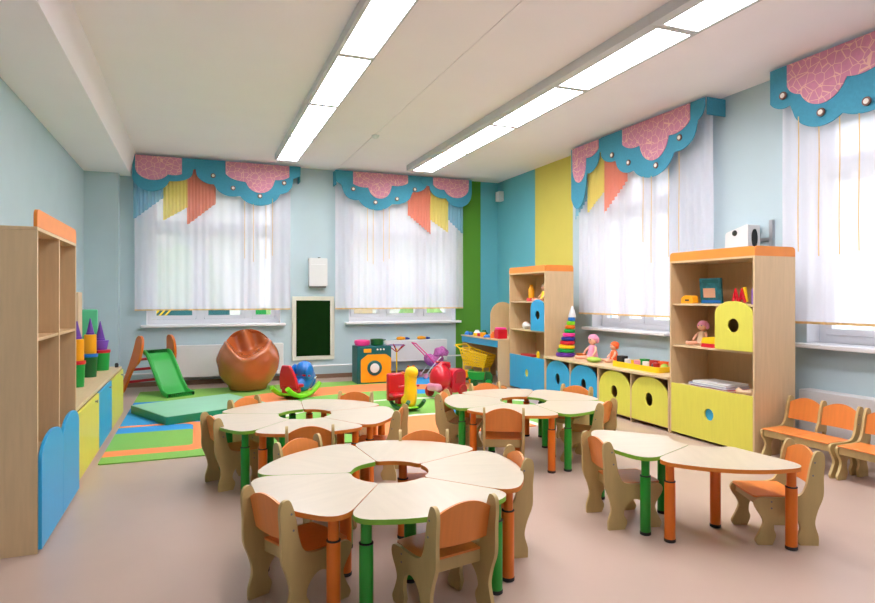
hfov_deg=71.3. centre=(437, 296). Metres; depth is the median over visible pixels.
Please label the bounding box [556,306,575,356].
pyramid
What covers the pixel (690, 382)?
book
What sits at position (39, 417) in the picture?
shelf unit
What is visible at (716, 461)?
table
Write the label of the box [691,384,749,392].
book
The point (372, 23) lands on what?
ceiling light
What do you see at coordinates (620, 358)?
box
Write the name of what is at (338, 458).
table
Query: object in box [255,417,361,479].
table
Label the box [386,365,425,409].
toy
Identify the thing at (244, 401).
child chair
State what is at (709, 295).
picture
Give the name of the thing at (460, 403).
table
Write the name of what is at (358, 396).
child chair
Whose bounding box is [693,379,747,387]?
book
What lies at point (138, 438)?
rug
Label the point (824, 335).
windowsill
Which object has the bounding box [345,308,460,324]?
window
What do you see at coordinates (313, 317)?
chalkboard
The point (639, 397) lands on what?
base cabinet
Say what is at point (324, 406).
table
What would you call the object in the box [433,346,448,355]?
hood
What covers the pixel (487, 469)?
table
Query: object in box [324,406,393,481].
table
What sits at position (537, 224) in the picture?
wall
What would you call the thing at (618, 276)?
sheer curtain
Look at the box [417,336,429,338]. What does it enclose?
toy squirter
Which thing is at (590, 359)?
dish
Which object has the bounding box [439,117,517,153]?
ceiling light
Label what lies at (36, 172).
wall
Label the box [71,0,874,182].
ceiling
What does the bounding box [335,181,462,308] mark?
sheer curtain
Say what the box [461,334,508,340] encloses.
countertop
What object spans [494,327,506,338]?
toy till
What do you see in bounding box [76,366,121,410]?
countertop
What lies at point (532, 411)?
table
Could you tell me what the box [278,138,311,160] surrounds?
diffuser
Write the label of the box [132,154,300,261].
window valance
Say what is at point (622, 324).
windowsill
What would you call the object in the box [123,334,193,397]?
slide
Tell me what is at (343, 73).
diffuser
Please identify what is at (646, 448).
table
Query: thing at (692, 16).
ceiling light
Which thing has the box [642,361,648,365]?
tin
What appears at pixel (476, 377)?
toy truck
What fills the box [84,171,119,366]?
wall
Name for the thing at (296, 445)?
child chair
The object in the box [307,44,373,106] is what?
ceiling light
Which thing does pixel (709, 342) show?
block
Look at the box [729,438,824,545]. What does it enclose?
child chair
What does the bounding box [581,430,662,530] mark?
child chair
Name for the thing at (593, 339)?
doll
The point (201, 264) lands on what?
sheer curtain
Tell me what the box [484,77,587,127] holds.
ceiling light
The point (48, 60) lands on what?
ceiling beam
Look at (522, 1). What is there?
trim
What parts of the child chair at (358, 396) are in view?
panel, backrest, panel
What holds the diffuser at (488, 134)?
attached to the ceiling light at (477, 135)
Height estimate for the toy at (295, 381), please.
0.472 m
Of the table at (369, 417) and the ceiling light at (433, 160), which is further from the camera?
the ceiling light at (433, 160)
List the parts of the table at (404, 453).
leg, leg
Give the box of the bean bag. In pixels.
[216,329,279,390]
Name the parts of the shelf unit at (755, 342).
panel, drawer, shelf, shelf, panel, cubby door, panel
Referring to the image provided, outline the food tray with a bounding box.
[613,359,669,372]
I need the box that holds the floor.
[0,371,874,602]
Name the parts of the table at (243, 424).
leg, leg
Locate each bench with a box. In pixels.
[760,395,863,478]
[835,408,874,480]
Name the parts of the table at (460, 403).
leg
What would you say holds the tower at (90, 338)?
on the countertop
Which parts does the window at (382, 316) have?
sash, sash, sill, sash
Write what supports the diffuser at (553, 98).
attached to the ceiling light at (540, 99)
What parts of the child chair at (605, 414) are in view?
seat, panel, backrest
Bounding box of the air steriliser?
[308,257,327,287]
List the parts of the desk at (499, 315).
panel, rail, panel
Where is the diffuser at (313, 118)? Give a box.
[292,105,334,137]
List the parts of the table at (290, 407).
leg, leg, leg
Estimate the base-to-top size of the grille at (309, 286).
0.029 m
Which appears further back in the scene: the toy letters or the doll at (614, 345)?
the doll at (614, 345)
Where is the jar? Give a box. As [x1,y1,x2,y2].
[528,285,533,297]
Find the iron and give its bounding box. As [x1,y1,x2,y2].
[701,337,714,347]
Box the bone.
[736,387,752,395]
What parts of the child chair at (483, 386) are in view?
panel, backrest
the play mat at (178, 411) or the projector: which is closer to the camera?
the projector
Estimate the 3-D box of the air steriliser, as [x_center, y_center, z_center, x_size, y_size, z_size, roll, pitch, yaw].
[-1.975,-0.402,10.062,0.300,0.504,0.126,0,0,-22]
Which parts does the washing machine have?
porthole glass, panel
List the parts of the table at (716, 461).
leg, leg, leg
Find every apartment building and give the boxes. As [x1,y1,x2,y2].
[230,310,243,318]
[373,309,443,312]
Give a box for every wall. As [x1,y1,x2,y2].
[0,77,83,308]
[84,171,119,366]
[120,168,497,381]
[498,80,874,428]
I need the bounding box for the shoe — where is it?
[522,322,530,328]
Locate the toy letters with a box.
[732,287,747,302]
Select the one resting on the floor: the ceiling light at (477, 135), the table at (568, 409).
the table at (568, 409)
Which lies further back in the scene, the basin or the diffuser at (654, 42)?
the basin
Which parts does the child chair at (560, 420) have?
panel, rail, backrest, panel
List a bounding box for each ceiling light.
[275,131,313,161]
[288,97,337,138]
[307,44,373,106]
[336,0,418,59]
[407,145,467,172]
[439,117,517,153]
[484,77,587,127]
[548,14,696,90]
[650,0,761,33]
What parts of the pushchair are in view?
fabric seat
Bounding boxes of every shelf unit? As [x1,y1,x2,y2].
[0,209,78,558]
[509,265,572,390]
[670,246,794,454]
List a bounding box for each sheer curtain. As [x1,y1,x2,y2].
[135,189,290,310]
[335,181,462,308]
[579,106,713,317]
[782,106,874,326]
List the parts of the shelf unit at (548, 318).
panel, drawer, shelf, shelf, cubby door, panel, panel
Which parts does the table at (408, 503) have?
leg, leg, leg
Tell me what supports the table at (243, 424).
on the floor
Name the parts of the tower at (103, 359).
lid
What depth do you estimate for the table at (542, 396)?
5.46 m
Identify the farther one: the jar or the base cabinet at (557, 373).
the jar
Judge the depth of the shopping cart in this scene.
9.75 m
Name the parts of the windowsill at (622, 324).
sash, sill, sash, sash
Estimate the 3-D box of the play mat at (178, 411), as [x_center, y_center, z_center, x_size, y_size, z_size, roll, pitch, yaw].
[-2.768,1.294,7.135,1.003,0.088,1.217,0,0,44]
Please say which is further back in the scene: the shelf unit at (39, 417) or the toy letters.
the toy letters
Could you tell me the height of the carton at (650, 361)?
0.076 m
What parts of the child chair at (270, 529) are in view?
backrest, rail, panel, seat, panel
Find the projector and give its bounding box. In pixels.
[725,220,774,247]
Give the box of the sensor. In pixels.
[496,191,503,201]
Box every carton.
[649,360,659,366]
[658,361,668,366]
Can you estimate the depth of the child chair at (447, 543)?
2.58 m
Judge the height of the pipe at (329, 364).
0.028 m
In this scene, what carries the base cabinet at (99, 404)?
on the floor
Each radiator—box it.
[176,343,283,377]
[384,339,446,361]
[799,388,874,444]
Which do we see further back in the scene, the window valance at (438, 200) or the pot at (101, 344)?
the window valance at (438, 200)
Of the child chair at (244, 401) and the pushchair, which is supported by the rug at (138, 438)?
the pushchair
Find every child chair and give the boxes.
[200,412,258,491]
[227,395,278,442]
[240,485,351,602]
[273,433,356,529]
[285,424,334,445]
[334,391,373,444]
[359,404,408,480]
[391,493,498,602]
[399,429,448,480]
[435,389,482,446]
[469,382,502,441]
[474,444,533,558]
[483,407,524,456]
[556,384,592,447]
[559,398,617,461]
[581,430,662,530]
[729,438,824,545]
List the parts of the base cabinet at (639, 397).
panel, door, panel, door, panel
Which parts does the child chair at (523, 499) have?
panel, backrest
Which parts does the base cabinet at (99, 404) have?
door, door, door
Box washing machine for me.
[352,344,390,383]
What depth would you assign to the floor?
3.24 m
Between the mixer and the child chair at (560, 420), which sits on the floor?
the child chair at (560, 420)
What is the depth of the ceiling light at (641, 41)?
5.16 m
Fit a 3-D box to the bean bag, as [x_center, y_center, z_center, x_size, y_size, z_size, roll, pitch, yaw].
[-2.736,0.904,8.824,0.878,0.869,0.858,0,0,-22]
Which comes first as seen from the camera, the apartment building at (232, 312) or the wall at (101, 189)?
the wall at (101, 189)
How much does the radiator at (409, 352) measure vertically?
0.372 m
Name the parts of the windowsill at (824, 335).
sill, sash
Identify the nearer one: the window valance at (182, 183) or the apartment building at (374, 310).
the window valance at (182, 183)
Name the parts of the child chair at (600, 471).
backrest, rail, panel, seat, panel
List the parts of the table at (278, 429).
leg, leg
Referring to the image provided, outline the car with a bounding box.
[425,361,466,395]
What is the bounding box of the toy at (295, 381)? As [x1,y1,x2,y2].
[270,361,321,398]
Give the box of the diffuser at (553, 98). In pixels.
[494,88,581,126]
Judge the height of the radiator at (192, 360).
0.492 m
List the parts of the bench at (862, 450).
seat, rail, backrest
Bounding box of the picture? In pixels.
[702,288,720,302]
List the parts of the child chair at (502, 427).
panel, seat, rail, backrest, panel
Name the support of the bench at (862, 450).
on the floor
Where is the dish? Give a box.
[586,357,601,361]
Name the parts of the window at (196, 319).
sash, sill, sash, sash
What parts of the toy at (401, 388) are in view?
seat, seat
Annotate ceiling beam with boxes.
[0,0,135,175]
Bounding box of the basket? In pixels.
[459,347,495,367]
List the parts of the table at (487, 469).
leg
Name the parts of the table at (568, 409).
leg, leg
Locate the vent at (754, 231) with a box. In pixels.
[752,229,757,246]
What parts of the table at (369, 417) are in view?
leg, leg, leg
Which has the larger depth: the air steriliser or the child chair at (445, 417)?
the air steriliser
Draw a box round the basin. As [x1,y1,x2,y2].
[354,340,369,345]
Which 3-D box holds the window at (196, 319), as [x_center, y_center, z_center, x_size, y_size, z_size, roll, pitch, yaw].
[-3.490,-0.620,9.597,2.110,2.160,0.375,0,0,-22]
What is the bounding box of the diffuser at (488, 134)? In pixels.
[448,126,511,152]
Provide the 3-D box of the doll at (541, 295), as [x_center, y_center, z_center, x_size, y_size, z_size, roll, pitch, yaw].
[1.449,-0.067,8.566,0.222,0.250,0.186,0,0,-22]
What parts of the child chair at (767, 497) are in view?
rail, seat, panel, panel, backrest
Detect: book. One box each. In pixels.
[521,353,536,356]
[688,381,749,390]
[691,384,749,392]
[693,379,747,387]
[699,278,723,303]
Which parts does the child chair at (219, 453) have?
backrest, panel, seat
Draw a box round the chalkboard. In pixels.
[292,296,334,360]
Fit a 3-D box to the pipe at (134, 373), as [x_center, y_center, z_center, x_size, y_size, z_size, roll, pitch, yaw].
[-4.381,1.150,9.118,0.560,0.026,0.026,0,0,-22]
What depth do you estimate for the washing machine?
9.45 m
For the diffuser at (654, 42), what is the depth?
5.20 m
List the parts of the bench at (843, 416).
panel, rail, seat, backrest, rail, seat, post, backrest, panel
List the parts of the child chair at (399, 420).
seat, panel, panel, backrest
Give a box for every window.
[140,310,285,327]
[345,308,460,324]
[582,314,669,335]
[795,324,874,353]
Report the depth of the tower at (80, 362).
5.39 m
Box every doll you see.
[532,284,543,300]
[575,334,598,358]
[601,341,618,362]
[686,321,709,345]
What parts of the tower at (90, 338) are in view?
lid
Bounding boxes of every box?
[76,292,81,335]
[617,355,627,361]
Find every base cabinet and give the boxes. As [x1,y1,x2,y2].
[76,366,123,480]
[545,358,597,397]
[598,368,669,431]
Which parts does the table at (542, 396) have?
leg, leg, leg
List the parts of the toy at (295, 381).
seat, seat, seat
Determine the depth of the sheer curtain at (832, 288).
5.25 m
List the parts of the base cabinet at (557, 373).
panel, door, panel, door, panel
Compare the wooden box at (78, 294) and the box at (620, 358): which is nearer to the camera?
the wooden box at (78, 294)
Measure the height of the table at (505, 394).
0.450 m
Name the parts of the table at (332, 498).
leg, leg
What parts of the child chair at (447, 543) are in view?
panel, seat, rail, backrest, panel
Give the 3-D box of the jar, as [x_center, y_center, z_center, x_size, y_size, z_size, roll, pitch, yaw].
[1.358,-0.082,8.828,0.090,0.190,0.088,0,0,-22]
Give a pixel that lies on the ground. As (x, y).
(612, 317)
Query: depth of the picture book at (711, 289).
5.83 m
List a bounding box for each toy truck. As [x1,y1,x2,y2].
[464,369,473,382]
[467,371,492,385]
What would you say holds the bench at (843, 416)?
on the floor
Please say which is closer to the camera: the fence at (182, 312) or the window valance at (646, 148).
the window valance at (646, 148)
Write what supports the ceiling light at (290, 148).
attached to the ceiling
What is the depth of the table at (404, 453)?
3.55 m
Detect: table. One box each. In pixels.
[213,413,287,488]
[222,400,302,446]
[251,473,376,602]
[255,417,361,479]
[258,444,374,547]
[302,399,378,434]
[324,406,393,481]
[353,477,505,602]
[356,440,472,538]
[421,451,523,582]
[444,394,504,452]
[462,389,532,436]
[467,403,557,473]
[528,390,597,447]
[535,400,603,471]
[591,430,687,535]
[660,445,800,550]
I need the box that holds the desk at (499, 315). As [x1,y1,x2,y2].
[461,302,508,386]
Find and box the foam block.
[82,309,97,338]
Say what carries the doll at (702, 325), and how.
on the shelf unit at (755, 342)
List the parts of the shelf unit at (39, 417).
panel, shelf, panel, door, shelf, panel, door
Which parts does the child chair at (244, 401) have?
panel, backrest, panel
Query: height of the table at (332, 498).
0.450 m
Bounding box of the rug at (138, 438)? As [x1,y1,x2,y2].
[98,377,563,464]
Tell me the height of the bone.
0.060 m
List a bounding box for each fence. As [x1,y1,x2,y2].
[156,310,229,319]
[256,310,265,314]
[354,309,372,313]
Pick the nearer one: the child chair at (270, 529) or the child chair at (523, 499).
the child chair at (270, 529)
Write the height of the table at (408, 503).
0.450 m
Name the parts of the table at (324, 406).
leg, leg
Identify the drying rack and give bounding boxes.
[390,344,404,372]
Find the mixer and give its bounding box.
[527,285,535,300]
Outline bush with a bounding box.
[399,309,441,316]
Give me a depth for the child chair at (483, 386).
5.95 m
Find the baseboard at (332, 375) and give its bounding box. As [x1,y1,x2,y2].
[127,367,462,387]
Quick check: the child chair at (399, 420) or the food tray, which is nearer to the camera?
the child chair at (399, 420)
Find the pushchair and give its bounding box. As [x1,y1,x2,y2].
[411,342,448,378]
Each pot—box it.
[97,340,108,349]
[370,338,385,345]
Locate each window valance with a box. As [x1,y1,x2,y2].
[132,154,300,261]
[333,170,471,260]
[571,97,725,262]
[770,31,874,255]
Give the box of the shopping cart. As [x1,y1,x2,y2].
[455,343,495,371]
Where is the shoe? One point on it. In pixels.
(525, 325)
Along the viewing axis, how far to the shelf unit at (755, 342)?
5.44 m
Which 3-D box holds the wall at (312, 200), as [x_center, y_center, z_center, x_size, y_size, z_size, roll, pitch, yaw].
[-2.041,-0.385,10.296,7.360,3.470,0.350,0,0,-22]
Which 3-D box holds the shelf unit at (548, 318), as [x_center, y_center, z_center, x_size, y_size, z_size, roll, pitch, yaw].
[1.475,0.458,8.783,0.455,1.785,1.010,0,0,-22]
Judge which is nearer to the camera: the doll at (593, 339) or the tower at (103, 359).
the tower at (103, 359)
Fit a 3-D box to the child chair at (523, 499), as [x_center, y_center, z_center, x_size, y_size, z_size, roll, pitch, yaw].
[0.286,1.094,3.285,0.377,0.512,0.317,0,0,-12]
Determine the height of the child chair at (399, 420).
0.512 m
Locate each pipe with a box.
[124,373,152,375]
[291,364,351,366]
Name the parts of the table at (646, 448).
leg, leg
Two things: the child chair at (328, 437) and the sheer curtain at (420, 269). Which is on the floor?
the child chair at (328, 437)
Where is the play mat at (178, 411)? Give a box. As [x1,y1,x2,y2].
[131,394,263,424]
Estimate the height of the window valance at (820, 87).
1.740 m
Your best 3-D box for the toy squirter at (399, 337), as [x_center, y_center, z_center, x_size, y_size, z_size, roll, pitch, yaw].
[-0.596,0.712,10.566,0.238,0.064,0.064,0,0,-22]
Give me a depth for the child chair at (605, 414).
5.00 m
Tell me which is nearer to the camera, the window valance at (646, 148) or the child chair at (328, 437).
the child chair at (328, 437)
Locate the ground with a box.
[612,317,874,330]
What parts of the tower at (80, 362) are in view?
lid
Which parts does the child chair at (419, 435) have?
panel, seat, backrest, panel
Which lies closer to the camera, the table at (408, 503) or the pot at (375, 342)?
the table at (408, 503)
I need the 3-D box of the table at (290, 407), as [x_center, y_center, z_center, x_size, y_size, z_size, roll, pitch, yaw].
[-1.354,1.125,4.961,0.513,0.450,0.718,0,0,38]
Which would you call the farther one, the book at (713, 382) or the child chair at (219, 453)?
the book at (713, 382)
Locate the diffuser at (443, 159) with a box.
[415,152,464,171]
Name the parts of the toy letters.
yellow rod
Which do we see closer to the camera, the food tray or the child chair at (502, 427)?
the child chair at (502, 427)
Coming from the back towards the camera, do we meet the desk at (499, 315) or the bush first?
the bush
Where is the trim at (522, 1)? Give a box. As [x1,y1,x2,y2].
[336,0,525,169]
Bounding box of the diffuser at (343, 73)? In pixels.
[311,56,369,105]
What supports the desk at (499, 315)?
on the floor
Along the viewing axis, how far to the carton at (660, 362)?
6.67 m
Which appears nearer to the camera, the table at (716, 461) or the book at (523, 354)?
the table at (716, 461)
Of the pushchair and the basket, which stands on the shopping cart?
the basket
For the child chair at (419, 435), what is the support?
on the floor
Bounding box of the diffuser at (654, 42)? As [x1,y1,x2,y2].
[561,29,688,88]
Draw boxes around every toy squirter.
[396,336,409,339]
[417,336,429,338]
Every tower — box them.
[76,321,85,387]
[84,318,97,377]
[96,321,110,370]
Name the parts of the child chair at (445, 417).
backrest, seat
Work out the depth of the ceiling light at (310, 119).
7.05 m
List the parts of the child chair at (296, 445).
panel, backrest, panel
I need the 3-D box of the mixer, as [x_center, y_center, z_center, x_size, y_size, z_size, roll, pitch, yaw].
[1.358,-0.057,8.828,0.100,0.240,0.100,0,0,-22]
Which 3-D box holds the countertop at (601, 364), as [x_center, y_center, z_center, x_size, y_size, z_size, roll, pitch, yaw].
[2.098,0.808,7.235,0.535,0.028,2.312,0,0,-22]
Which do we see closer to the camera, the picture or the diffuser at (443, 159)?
the picture
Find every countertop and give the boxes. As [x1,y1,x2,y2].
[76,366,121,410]
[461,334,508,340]
[543,356,669,379]
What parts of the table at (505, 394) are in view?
leg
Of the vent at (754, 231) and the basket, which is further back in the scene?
the basket
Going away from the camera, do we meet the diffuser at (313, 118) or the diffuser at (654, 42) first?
the diffuser at (654, 42)
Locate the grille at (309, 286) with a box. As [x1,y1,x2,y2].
[309,286,325,287]
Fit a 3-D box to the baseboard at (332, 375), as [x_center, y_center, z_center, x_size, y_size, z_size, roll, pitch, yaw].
[-1.940,1.315,10.138,5.950,0.070,0.018,0,0,-22]
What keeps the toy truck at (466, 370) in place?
on the rug at (138, 438)
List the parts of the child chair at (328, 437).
panel, panel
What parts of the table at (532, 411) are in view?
leg, leg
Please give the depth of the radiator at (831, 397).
5.20 m

